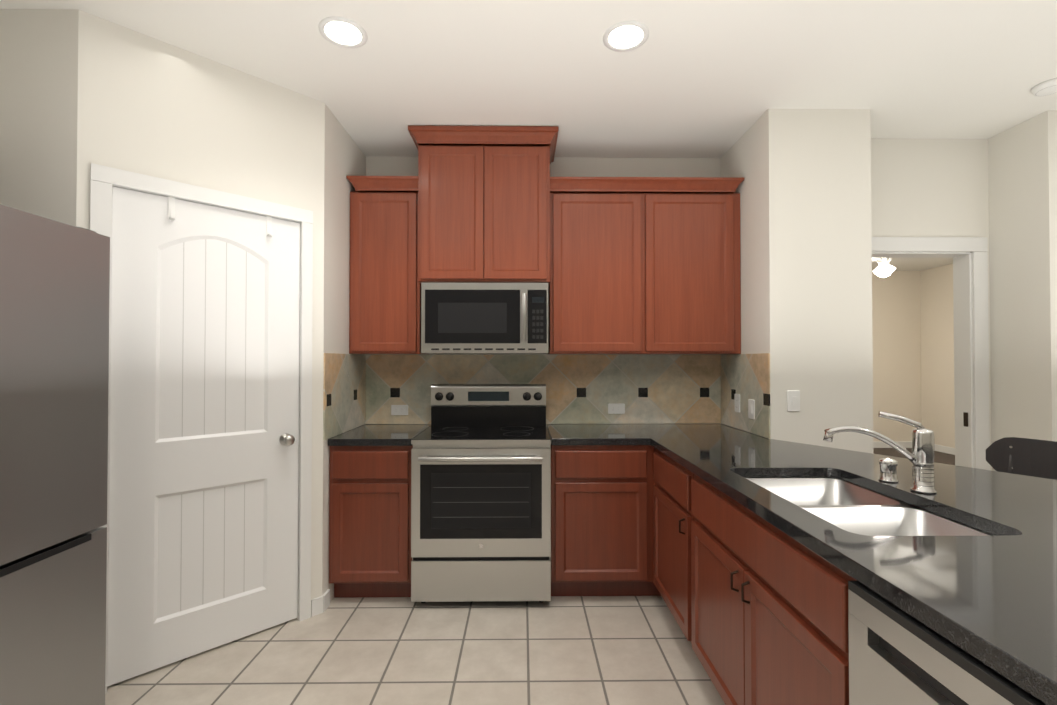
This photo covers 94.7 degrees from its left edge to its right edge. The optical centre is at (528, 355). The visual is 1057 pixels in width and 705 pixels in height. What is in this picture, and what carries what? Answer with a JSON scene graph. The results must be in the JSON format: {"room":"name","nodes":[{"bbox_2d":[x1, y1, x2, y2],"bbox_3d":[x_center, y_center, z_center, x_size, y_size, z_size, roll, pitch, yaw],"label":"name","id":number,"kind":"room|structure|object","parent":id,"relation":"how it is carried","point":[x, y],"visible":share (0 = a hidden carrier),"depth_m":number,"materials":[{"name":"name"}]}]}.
{"room":"kitchen","nodes":[
{"label":"kitchen","id":0,"kind":"room"},
{"bbox_2d":[0,9,78,226],"bbox_3d":[-2.036,-0.004,1.971,0.485,2.746,0.100,0,-1,-1],"label":"wall","id":1,"kind":"structure","parent":0,"point":[38,101],"depth_m":1.93,"materials":[{"name":"paint"}]},
{"bbox_2d":[76,10,324,599],"bbox_3d":[-1.486,0.000,2.311,0.100,2.746,0.983,-1,-1,44],"label":"wall","id":2,"kind":"structure","parent":0,"point":[150,106],"depth_m":2.25,"materials":[{"name":"paint"}]},
{"bbox_2d":[90,163,312,693],"bbox_3d":[-1.489,0.304,2.292,0.117,2.138,0.877,-1,-1,44],"label":"door frame","id":3,"kind":"structure","parent":2,"relation":"attached to","point":[104,180],"depth_m":2.52,"materials":[{"name":"white wood"}]},
{"bbox_2d":[107,187,299,686],"bbox_3d":[-1.467,0.331,2.286,0.571,2.060,0.556,0,-1,-1],"label":"pantry door","id":4,"kind":"structure","parent":2,"relation":"in","point":[203,461],"depth_m":2.23,"materials":[{"name":"white wood"}]},
{"bbox_2d":[311,589,329,616],"bbox_3d":[2.055,1.333,2.485,8.480,0.085,1.087,0,-1,-1],"label":"baseboard","id":5,"kind":"structure","parent":2,"relation":"attached to","point":[320,605],"depth_m":2.59,"materials":[{"name":"white wood"}]},
{"bbox_2d":[322,104,365,600],"bbox_3d":[-1.161,0.008,2.972,0.100,2.746,0.690,0,-1,-1],"label":"wall","id":6,"kind":"structure","parent":0,"point":[345,157],"depth_m":2.80,"materials":[{"name":"paint"}]},
{"bbox_2d":[105,596,724,704],"bbox_3d":[1.924,1.385,0.021,9.000,0.080,6.250,0,-1,-1],"label":"floor","id":7,"kind":"structure","parent":0,"point":[596,650],"depth_m":2.19,"materials":[{"name":"beige tile"}]},
{"bbox_2d":[0,204,109,704],"bbox_3d":[-1.721,0.474,1.119,0.826,1.768,0.980,0,-1,-1],"label":"fridge","id":8,"kind":"object","parent":7,"relation":"on","point":[54,323],"visible":1,"depth_m":1.42,"materials":[{"name":"silver metal"}]},
{"bbox_2d":[329,445,412,597],"bbox_3d":[-0.877,0.944,2.991,0.462,0.877,0.626,0,-1,-1],"label":"base cabinet","id":9,"kind":"object","parent":7,"relation":"on","point":[370,486],"depth_m":2.69,"materials":[{"name":"brown wood"}]},
{"bbox_2d":[328,424,430,445],"bbox_3d":[-0.876,0.484,2.995,0.462,0.038,0.632,0,-1,-1],"label":"countertop","id":10,"kind":"structure","parent":9,"relation":"on","point":[366,434],"depth_m":2.80,"materials":[{"name":"black stone"}]},
{"bbox_2d":[411,384,550,602],"bbox_3d":[-0.260,0.786,2.942,0.762,1.190,0.728,0,-1,-1],"label":"range","id":11,"kind":"object","parent":7,"relation":"on","point":[480,492],"visible":1,"depth_m":2.63,"materials":[{"name":"silver metal"}]},
{"bbox_2d":[551,445,856,704],"bbox_3d":[0.739,0.928,1.726,1.202,0.878,3.198,0,-1,-1],"label":"base cabinet","id":12,"kind":"object","parent":7,"relation":"on","point":[756,604],"depth_m":1.89,"materials":[{"name":"brown wood"}]},
{"bbox_2d":[546,424,647,444],"bbox_3d":[0.394,0.484,3.009,0.538,0.038,0.634,0,-1,-1],"label":"countertop","id":13,"kind":"structure","parent":12,"relation":"on","point":[560,434],"depth_m":2.84,"materials":[{"name":"black stone"}]},
{"bbox_2d":[632,424,1056,704],"bbox_3d":[1.566,0.469,1.731,1.777,0.038,3.217,0,-1,-1],"label":"countertop","id":14,"kind":"structure","parent":12,"relation":"on","point":[990,602],"depth_m":1.16,"materials":[{"name":"black stone"}]},
{"bbox_2d":[744,477,993,535],"bbox_3d":[1.018,0.590,1.575,0.503,0.200,0.818,0,-1,-1],"label":"undermount sink","id":15,"kind":"object","parent":14,"relation":"in","point":[845,505],"visible":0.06,"depth_m":1.56,"materials":[{"name":"silver metal"}]},
{"bbox_2d":[823,411,936,493],"bbox_3d":[1.171,0.318,1.668,0.319,0.260,0.203,0,-1,-1],"label":"faucet","id":16,"kind":"object","parent":14,"relation":"on","point":[920,457],"visible":1,"depth_m":1.60,"materials":[{"name":"silver metal"}]},
{"bbox_2d":[848,581,1045,704],"bbox_3d":[1.002,0.918,0.756,0.608,0.872,0.601,0,-1,-1],"label":"dishwasher","id":17,"kind":"object","parent":7,"relation":"on","point":[898,656],"visible":0.6,"depth_m":0.90,"materials":[{"name":"silver metal"}]},
{"bbox_2d":[986,437,1056,479],"bbox_3d":[2.272,0.890,2.243,0.456,0.967,0.456,0,-1,-19],"label":"bar stool","id":18,"kind":"object","parent":7,"relation":"on","point":[1027,457],"visible":0.35,"depth_m":2.40,"materials":[{"name":"black leather"}]},
{"bbox_2d":[0,0,1056,270],"bbox_3d":[1.897,-1.423,2.330,9.000,0.100,10.800,0,-1,-1],"label":"ceiling","id":19,"kind":"structure","parent":0,"point":[704,78],"depth_m":2.29,"materials":[{"name":"paint"}]},
{"bbox_2d":[318,16,367,47],"bbox_3d":[-0.790,-1.373,2.078,0.196,0.007,0.196,0,-1,-1],"label":"recessed light","id":20,"kind":"object","parent":19,"relation":"in","point":[343,32],"visible":1,"depth_m":2.07,"materials":[{"name":"white"}]},
{"bbox_2d":[603,21,648,51],"bbox_3d":[0.420,-1.372,2.102,0.196,0.007,0.196,0,-1,-1],"label":"recessed light","id":21,"kind":"object","parent":19,"relation":"in","point":[624,36],"visible":1,"depth_m":2.10,"materials":[{"name":"white"}]},
{"bbox_2d":[872,258,895,276],"bbox_3d":[4.000,-1.103,5.428,1.205,0.463,1.198,0,-1,-1],"label":"ceiling fan","id":22,"kind":"object","parent":19,"relation":"hanging from","point":[885,269],"visible":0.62,"depth_m":5.42,"materials":[{"name":"white"}]},
{"bbox_2d":[1031,78,1056,95],"bbox_3d":[2.646,-1.355,2.468,0.136,0.033,0.136,0,-1,-1],"label":"recessed light","id":23,"kind":"object","parent":19,"relation":"attached to","point":[1047,87],"visible":1,"depth_m":2.46,"materials":[{"name":"white plastic"}]},
{"bbox_2d":[365,156,720,423],"bbox_3d":[0.355,0.013,3.385,3.140,2.746,0.100,0,-1,-1],"label":"wall","id":24,"kind":"structure","parent":0,"point":[583,167],"depth_m":3.35,"materials":[{"name":"paint"}]},
{"bbox_2d":[347,177,425,353],"bbox_3d":[-0.892,-0.547,3.160,0.435,1.080,0.327,0,-1,-1],"label":"upper cabinet","id":25,"kind":"object","parent":24,"relation":"attached to","point":[385,298],"depth_m":3.00,"materials":[{"name":"brown wood"}]},
{"bbox_2d":[415,126,486,284],"bbox_3d":[-0.471,-0.900,3.132,0.399,0.915,0.402,0,-1,-1],"label":"upper cabinet","id":26,"kind":"object","parent":24,"relation":"attached to","point":[451,180],"depth_m":2.94,"materials":[{"name":"brown wood"}]},
{"bbox_2d":[421,283,547,353],"bbox_3d":[-0.262,-0.220,3.090,0.756,0.420,0.472,0,-1,-1],"label":"over-the-range microwave","id":27,"kind":"object","parent":26,"relation":"attached to","point":[484,318],"visible":1,"depth_m":2.90,"materials":[{"name":"silver metal"}]},
{"bbox_2d":[487,126,550,284],"bbox_3d":[-0.072,-0.900,3.137,0.399,0.915,0.402,0,-1,-1],"label":"upper cabinet","id":28,"kind":"object","parent":24,"relation":"attached to","point":[518,157],"depth_m":2.94,"materials":[{"name":"brown wood"}]},
{"bbox_2d":[323,353,769,439],"bbox_3d":[0.109,0.228,2.985,2.440,0.470,0.688,0,-1,-1],"label":"tile backsplash","id":29,"kind":"structure","parent":24,"relation":"attached to","point":[359,390],"depth_m":3.32,"materials":[{"name":"beige tile"}]},
{"bbox_2d":[391,405,407,414],"bbox_3d":[-0.875,0.373,3.304,0.115,0.070,0.008,0,-1,-1],"label":"outlet","id":30,"kind":"object","parent":29,"relation":"attached to","point":[399,409],"visible":1,"depth_m":3.30,"materials":[{"name":"white plastic"}]},
{"bbox_2d":[608,403,624,413],"bbox_3d":[0.600,0.365,3.321,0.115,0.070,0.008,0,-1,-1],"label":"outlet","id":31,"kind":"object","parent":29,"relation":"attached to","point":[616,408],"visible":1,"depth_m":3.32,"materials":[{"name":"white plastic"}]},
{"bbox_2d":[734,394,739,412],"bbox_3d":[1.317,0.302,3.072,0.008,0.115,0.070,0,-1,-1],"label":"light switch","id":32,"kind":"object","parent":29,"relation":"attached to","point":[737,402],"visible":1,"depth_m":3.06,"materials":[{"name":"white plastic"}]},
{"bbox_2d":[748,399,754,418],"bbox_3d":[1.317,0.320,2.882,0.011,0.115,0.070,0,-1,-1],"label":"light switch","id":33,"kind":"object","parent":29,"relation":"attached to","point":[751,408],"visible":1,"depth_m":2.87,"materials":[{"name":"white plastic"}]},
{"bbox_2d":[547,177,646,353],"bbox_3d":[0.421,-0.547,3.176,0.580,1.080,0.327,0,-1,-1],"label":"upper cabinet","id":34,"kind":"object","parent":24,"relation":"attached to","point":[635,265],"depth_m":3.02,"materials":[{"name":"brown wood"}]},
{"bbox_2d":[647,177,743,353],"bbox_3d":[1.018,-0.547,3.183,0.613,1.080,0.327,0,-1,-1],"label":"upper cabinet","id":35,"kind":"object","parent":24,"relation":"attached to","point":[694,262],"depth_m":3.03,"materials":[{"name":"brown wood"}]},
{"bbox_2d":[720,109,872,453],"bbox_3d":[1.613,0.009,3.069,0.570,2.746,0.760,0,-1,-1],"label":"wall","id":36,"kind":"structure","parent":0,"point":[803,189],"depth_m":2.70,"materials":[{"name":"paint"}]},
{"bbox_2d":[787,390,799,410],"bbox_3d":[1.460,0.252,2.679,0.070,0.115,0.011,0,-1,-1],"label":"light switch","id":37,"kind":"object","parent":36,"relation":"attached to","point":[793,400],"visible":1,"depth_m":2.68,"materials":[{"name":"white plastic"}]},
{"bbox_2d":[872,271,921,441],"bbox_3d":[3.085,0.064,7.577,6.300,2.746,0.100,0,-1,-1],"label":"wall","id":38,"kind":"structure","parent":0,"point":[896,331],"depth_m":7.56,"materials":[{"name":"paint"}]},
{"bbox_2d":[873,441,911,447],"bbox_3d":[3.066,1.387,7.503,6.060,0.100,0.014,0,-1,-1],"label":"baseboard","id":39,"kind":"structure","parent":38,"relation":"attached to","point":[908,444],"depth_m":7.53,"materials":[{"name":"white wood"}]},
{"bbox_2d":[873,448,954,464],"bbox_3d":[3.160,1.449,5.435,6.400,0.084,4.550,0,-1,-1],"label":"floor","id":40,"kind":"structure","parent":0,"point":[943,458],"depth_m":6.99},
{"bbox_2d":[871,138,991,470],"bbox_3d":[2.398,0.010,3.109,1.000,2.746,0.120,0,-1,-1],"label":"wall","id":41,"kind":"structure","parent":0,"point":[929,187],"depth_m":3.06,"materials":[{"name":"paint"}]},
{"bbox_2d":[872,237,989,469],"bbox_3d":[2.396,0.322,3.096,0.955,2.120,0.137,0,-1,-1],"label":"door frame","id":42,"kind":"structure","parent":41,"relation":"attached to","point":[969,255],"depth_m":3.05,"materials":[{"name":"white wood"}]},
{"bbox_2d":[920,264,954,447],"bbox_3d":[6.191,0.038,5.388,0.140,2.746,4.350,0,-1,-1],"label":"wall","id":43,"kind":"structure","parent":0,"point":[937,355],"depth_m":7.24,"materials":[{"name":"paint"}]},
{"bbox_2d":[934,444,954,454],"bbox_3d":[6.114,1.360,5.371,0.014,0.100,4.290,0,-1,-1],"label":"baseboard","id":44,"kind":"structure","parent":43,"relation":"attached to","point":[940,448],"depth_m":7.12,"materials":[{"name":"white wood"}]},
{"bbox_2d":[988,110,1056,470],"bbox_3d":[4.645,0.008,2.960,3.490,2.746,0.470,0,-1,-1],"label":"wall","id":45,"kind":"structure","parent":0,"point":[1022,168],"depth_m":2.85,"materials":[{"name":"paint"}]}
]}

